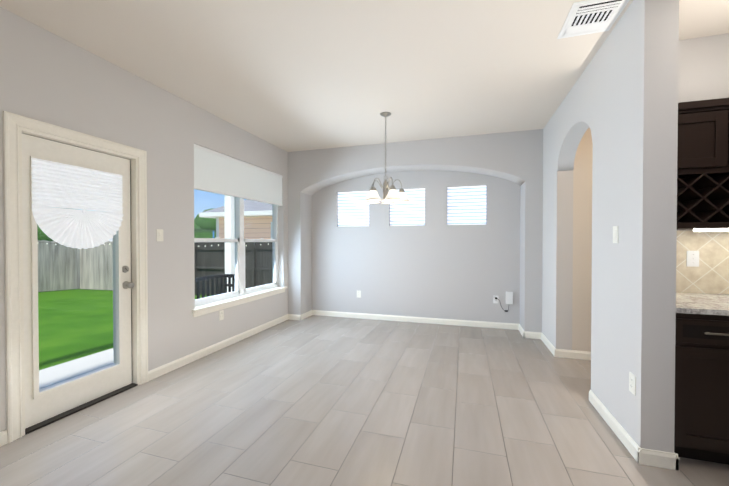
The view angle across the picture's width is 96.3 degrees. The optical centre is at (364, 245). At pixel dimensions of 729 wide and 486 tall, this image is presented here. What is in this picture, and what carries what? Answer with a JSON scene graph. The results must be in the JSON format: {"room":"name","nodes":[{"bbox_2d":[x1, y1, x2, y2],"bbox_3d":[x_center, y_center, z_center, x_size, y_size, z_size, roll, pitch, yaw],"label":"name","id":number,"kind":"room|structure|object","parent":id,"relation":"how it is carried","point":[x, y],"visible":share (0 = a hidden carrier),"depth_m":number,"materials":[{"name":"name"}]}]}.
{"room":"dining room","nodes":[
{"label":"dining room","id":0,"kind":"room"},
{"bbox_2d":[0,7,287,431],"bbox_3d":[-2.461,-0.241,1.869,0.180,3.030,8.700,0,1,17],"label":"wall","id":1,"kind":"structure","parent":0,"point":[46,76],"depth_m":3.11,"materials":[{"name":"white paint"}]},
{"bbox_2d":[0,430,7,446],"bbox_3d":[-2.946,1.251,-0.032,0.014,0.088,4.448,0,1,17],"label":"baseboard","id":2,"kind":"structure","parent":1,"relation":"attached to","point":[3,434],"depth_m":2.08,"materials":[{"name":"beige paint"}]},
{"bbox_2d":[3,111,147,442],"bbox_3d":[-2.246,0.203,2.577,0.220,2.125,0.970,0,1,17],"label":"door frame","id":3,"kind":"structure","parent":1,"relation":"attached to","point":[15,126],"depth_m":2.18,"materials":[{"name":"beige paint"}]},
{"bbox_2d":[22,133,133,428],"bbox_3d":[-2.207,0.244,2.557,0.134,2.012,0.783,0,1,17],"label":"back door","id":4,"kind":"structure","parent":1,"relation":"in","point":[62,177],"depth_m":2.49,"materials":[{"name":"paint"}]},
{"bbox_2d":[156,229,162,240],"bbox_3d":[-1.970,-0.095,3.146,0.013,0.116,0.072,0,1,17],"label":"light switch","id":5,"kind":"object","parent":1,"relation":"attached to","point":[159,234],"visible":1,"depth_m":3.14,"materials":[{"name":"white plastic"}]},
{"bbox_2d":[148,314,291,380],"bbox_3d":[-1.641,1.203,4.235,0.014,0.088,2.528,0,1,17],"label":"baseboard","id":6,"kind":"structure","parent":1,"relation":"attached to","point":[154,373],"depth_m":3.75,"materials":[{"name":"beige paint"}]},
{"bbox_2d":[219,310,223,320],"bbox_3d":[-1.730,0.846,3.946,0.009,0.116,0.072,0,1,17],"label":"outlet","id":7,"kind":"object","parent":1,"relation":"attached to","point":[221,314],"visible":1,"depth_m":3.94,"materials":[{"name":"white plastic"}]},
{"bbox_2d":[192,144,287,316],"bbox_3d":[-1.645,-0.172,4.444,0.223,1.889,1.920,0,1,17],"label":"window","id":8,"kind":"structure","parent":1,"relation":"in","point":[239,181],"depth_m":4.39,"materials":[{"name":"white plastic"}]},
{"bbox_2d":[0,315,728,485],"bbox_3d":[0.977,1.286,0.834,7.370,0.001,8.700,0,1,17],"label":"floor","id":9,"kind":"structure","parent":0,"point":[314,400],"depth_m":2.32,"materials":[{"name":"tile"}]},
{"bbox_2d":[674,293,728,464],"bbox_3d":[2.092,0.813,2.145,0.449,0.916,0.690,0,1,17],"label":"base cabinet","id":10,"kind":"object","parent":9,"relation":"on","point":[701,429],"depth_m":1.86,"materials":[{"name":"brown wood"}]},
{"bbox_2d":[714,294,728,296],"bbox_3d":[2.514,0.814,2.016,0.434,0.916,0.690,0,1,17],"label":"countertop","id":11,"kind":"structure","parent":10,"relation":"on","point":[715,295],"depth_m":2.29,"materials":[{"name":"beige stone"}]},
{"bbox_2d":[0,0,728,151],"bbox_3d":[0.977,-1.494,0.803,7.370,0.001,8.700,0,1,17],"label":"ceiling","id":12,"kind":"structure","parent":0,"point":[293,75],"depth_m":2.62,"materials":[{"name":"beige paint"}]},
{"bbox_2d":[364,112,409,203],"bbox_3d":[0.249,-1.014,3.819,0.552,1.028,0.538,0,1,17],"label":"chandelier","id":13,"kind":"object","parent":12,"relation":"hanging from","point":[391,196],"visible":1,"depth_m":3.77,"materials":[{"name":"white glass"}]},
{"bbox_2d":[557,0,628,38],"bbox_3d":[1.507,-1.500,2.160,0.320,0.018,0.375,0,1,17],"label":"ceiling vent","id":14,"kind":"object","parent":12,"relation":"in","point":[585,17],"visible":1,"depth_m":2.15,"materials":[{"name":"white metal"}]},
{"bbox_2d":[288,129,542,331],"bbox_3d":[0.676,-0.152,5.049,3.960,2.780,0.415,0,1,17],"label":"wall","id":15,"kind":"structure","parent":0,"point":[516,157],"depth_m":4.75,"materials":[{"name":"grey paint"}]},
{"bbox_2d":[300,310,311,319],"bbox_3d":[-0.990,1.189,5.553,0.015,0.088,0.404,0,1,17],"label":"baseboard","id":16,"kind":"structure","parent":15,"relation":"attached to","point":[309,313],"depth_m":5.55,"materials":[{"name":"beige paint"}]},
{"bbox_2d":[312,310,515,329],"bbox_3d":[0.671,1.192,5.275,3.355,0.088,0.014,0,1,17],"label":"baseboard","id":17,"kind":"structure","parent":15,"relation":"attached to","point":[485,324],"depth_m":5.21,"materials":[{"name":"beige paint"}]},
{"bbox_2d":[516,324,527,337],"bbox_3d":[2.203,1.200,4.576,0.015,0.088,0.404,0,1,17],"label":"baseboard","id":18,"kind":"structure","parent":15,"relation":"attached to","point":[518,327],"depth_m":4.50,"materials":[{"name":"beige paint"}]},
{"bbox_2d":[312,170,519,323],"bbox_3d":[0.822,-0.280,5.317,4.440,3.030,0.185,0,1,17],"label":"wall","id":19,"kind":"structure","parent":0,"point":[436,266],"depth_m":5.19,"materials":[{"name":"grey paint"}]},
{"bbox_2d":[338,186,485,226],"bbox_3d":[0.711,-0.615,5.364,2.427,0.596,0.133,0,1,17],"label":"window","id":20,"kind":"structure","parent":19,"relation":"in","point":[466,205],"depth_m":5.26,"materials":[{"name":"white plastic"}]},
{"bbox_2d":[493,291,512,311],"bbox_3d":[2.054,0.834,4.838,0.266,0.297,0.033,0,1,17],"label":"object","id":21,"kind":"object","parent":19,"relation":"attached to","point":[509,297],"visible":1,"depth_m":4.81,"materials":[{"name":"white plastic"}]},
{"bbox_2d":[572,128,592,351],"bbox_3d":[3.800,-0.131,3.228,3.080,2.780,0.140,0,1,17],"label":"wall","id":22,"kind":"structure","parent":0,"point":[582,252],"depth_m":3.58,"materials":[{"name":"beige paint"}]},
{"bbox_2d":[552,346,590,359],"bbox_3d":[3.001,1.213,3.406,1.804,0.088,0.015,0,1,17],"label":"baseboard","id":23,"kind":"structure","parent":22,"relation":"attached to","point":[562,353],"depth_m":3.62,"materials":[{"name":"beige paint"}]},
{"bbox_2d":[542,0,678,452],"bbox_3d":[2.106,-0.131,3.226,0.160,2.780,2.835,0,1,17],"label":"wall","id":24,"kind":"structure","parent":0,"point":[620,100],"depth_m":2.07,"materials":[{"name":"white paint"}]},
{"bbox_2d":[540,332,552,352],"bbox_3d":[2.253,1.206,4.020,0.014,0.088,0.660,0,1,17],"label":"baseboard","id":25,"kind":"structure","parent":24,"relation":"attached to","point":[542,336],"depth_m":4.05,"materials":[{"name":"beige paint"}]},
{"bbox_2d":[613,226,617,242],"bbox_3d":[1.710,-0.072,2.227,0.013,0.116,0.072,0,1,17],"label":"switch plate","id":26,"kind":"object","parent":24,"relation":"attached to","point":[615,234],"visible":1,"depth_m":2.21,"materials":[{"name":"white plastic"}]},
{"bbox_2d":[589,390,647,464],"bbox_3d":[1.720,1.225,2.279,0.014,0.088,0.800,0,1,17],"label":"baseboard","id":27,"kind":"structure","parent":24,"relation":"attached to","point":[639,454],"depth_m":2.12,"materials":[{"name":"beige paint"}]},
{"bbox_2d":[629,372,635,395],"bbox_3d":[1.638,0.846,1.996,0.009,0.116,0.072,0,1,17],"label":"electrical outlet plate","id":28,"kind":"object","parent":24,"relation":"attached to","point":[632,383],"visible":1,"depth_m":1.99,"materials":[{"name":"white plastic"}]},
{"bbox_2d":[677,33,728,230],"bbox_3d":[3.459,-0.119,2.114,3.080,2.780,0.070,0,1,17],"label":"wall","id":29,"kind":"structure","parent":0,"point":[703,68],"depth_m":2.37,"materials":[{"name":"white paint"}]},
{"bbox_2d":[676,231,728,293],"bbox_3d":[2.588,0.122,2.340,1.278,0.459,0.011,0,1,17],"label":"tile backsplash","id":30,"kind":"structure","parent":29,"relation":"attached to","point":[709,274],"depth_m":2.37,"materials":[{"name":"tile"}]},
{"bbox_2d":[686,251,698,266],"bbox_3d":[2.402,0.098,2.387,0.072,0.116,0.008,0,1,17],"label":"switch plate","id":31,"kind":"object","parent":30,"relation":"attached to","point":[692,259],"visible":1,"depth_m":2.38,"materials":[{"name":"white plastic"}]},
{"bbox_2d":[677,98,728,231],"bbox_3d":[2.138,-0.520,2.289,0.447,0.822,0.360,0,1,17],"label":"upper cabinet","id":32,"kind":"object","parent":29,"relation":"attached to","point":[703,170],"depth_m":2.12,"materials":[{"name":"brown wood"}]},
{"bbox_2d":[701,230,728,231],"bbox_3d":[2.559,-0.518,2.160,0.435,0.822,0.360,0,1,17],"label":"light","id":33,"kind":"object","parent":32,"relation":"attached to","point":[701,230],"depth_m":2.15,"materials":[{"name":"white plastic"}]},
{"label":"outside","id":34,"kind":"structure","parent":0,"visible":0},
{"bbox_2d":[38,289,210,369],"bbox_3d":[-11.270,3.080,13.857,90.000,3.560,100.000,0,1,17],"label":"ground","id":35,"kind":"structure","parent":34,"point":[78,329],"depth_m":6.38,"materials":[{"name":"green plant"}]},
{"bbox_2d":[38,240,79,291],"bbox_3d":[-13.017,0.795,8.059,0.649,2.516,19.976,0,1,17],"label":"fence","id":36,"kind":"object","parent":35,"relation":"on","point":[47,279],"depth_m":12.54,"materials":[{"name":"grey wood"}]},
{"bbox_2d":[37,206,215,240],"bbox_3d":[-20.462,-1.334,14.578,24.061,8.775,44.928,0,1,17],"label":"trees","id":37,"kind":"object","parent":35,"relation":"on","point":[197,225],"depth_m":25.09,"materials":[{"name":"green plant"}]},
{"bbox_2d":[80,241,272,294],"bbox_3d":[-5.284,0.807,11.218,13.022,1.975,0.114,0,1,17],"label":"fence","id":38,"kind":"object","parent":35,"relation":"on","point":[104,269],"depth_m":11.32,"materials":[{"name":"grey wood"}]},
{"bbox_2d":[194,229,215,237],"bbox_3d":[-8.626,0.576,15.635,3.880,2.650,3.880,0,1,17],"label":"trampoline","id":39,"kind":"object","parent":35,"relation":"on","point":[213,231],"depth_m":17.41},
{"bbox_2d":[199,200,271,238],"bbox_3d":[2.899,-0.885,15.177,16.600,5.820,10.000,0,1,17],"label":"neighbouring house","id":40,"kind":"structure","parent":35,"relation":"on","point":[250,228],"depth_m":12.60,"materials":[{"name":"beige brick"}]},
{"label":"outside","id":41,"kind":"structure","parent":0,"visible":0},
{"bbox_2d":[39,348,113,388],"bbox_3d":[-2.956,1.448,2.902,1.359,0.228,6.950,0,1,17],"label":"ground","id":42,"kind":"structure","parent":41,"point":[52,373],"depth_m":3.55,"materials":[{"name":"white concrete"}]},
{"bbox_2d":[195,274,234,298],"bbox_3d":[-2.525,0.884,4.986,0.500,0.880,1.500,0,1,17],"label":"bench","id":43,"kind":"object","parent":42,"relation":"on","point":[219,288],"depth_m":5.02,"materials":[{"name":"black metal"}]},
{"bbox_2d":[224,195,234,292],"bbox_3d":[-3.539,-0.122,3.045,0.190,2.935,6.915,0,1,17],"label":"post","id":44,"kind":"object","parent":42,"relation":"on","point":[229,253],"depth_m":6.17,"materials":[{"name":"white wood"}]}
]}

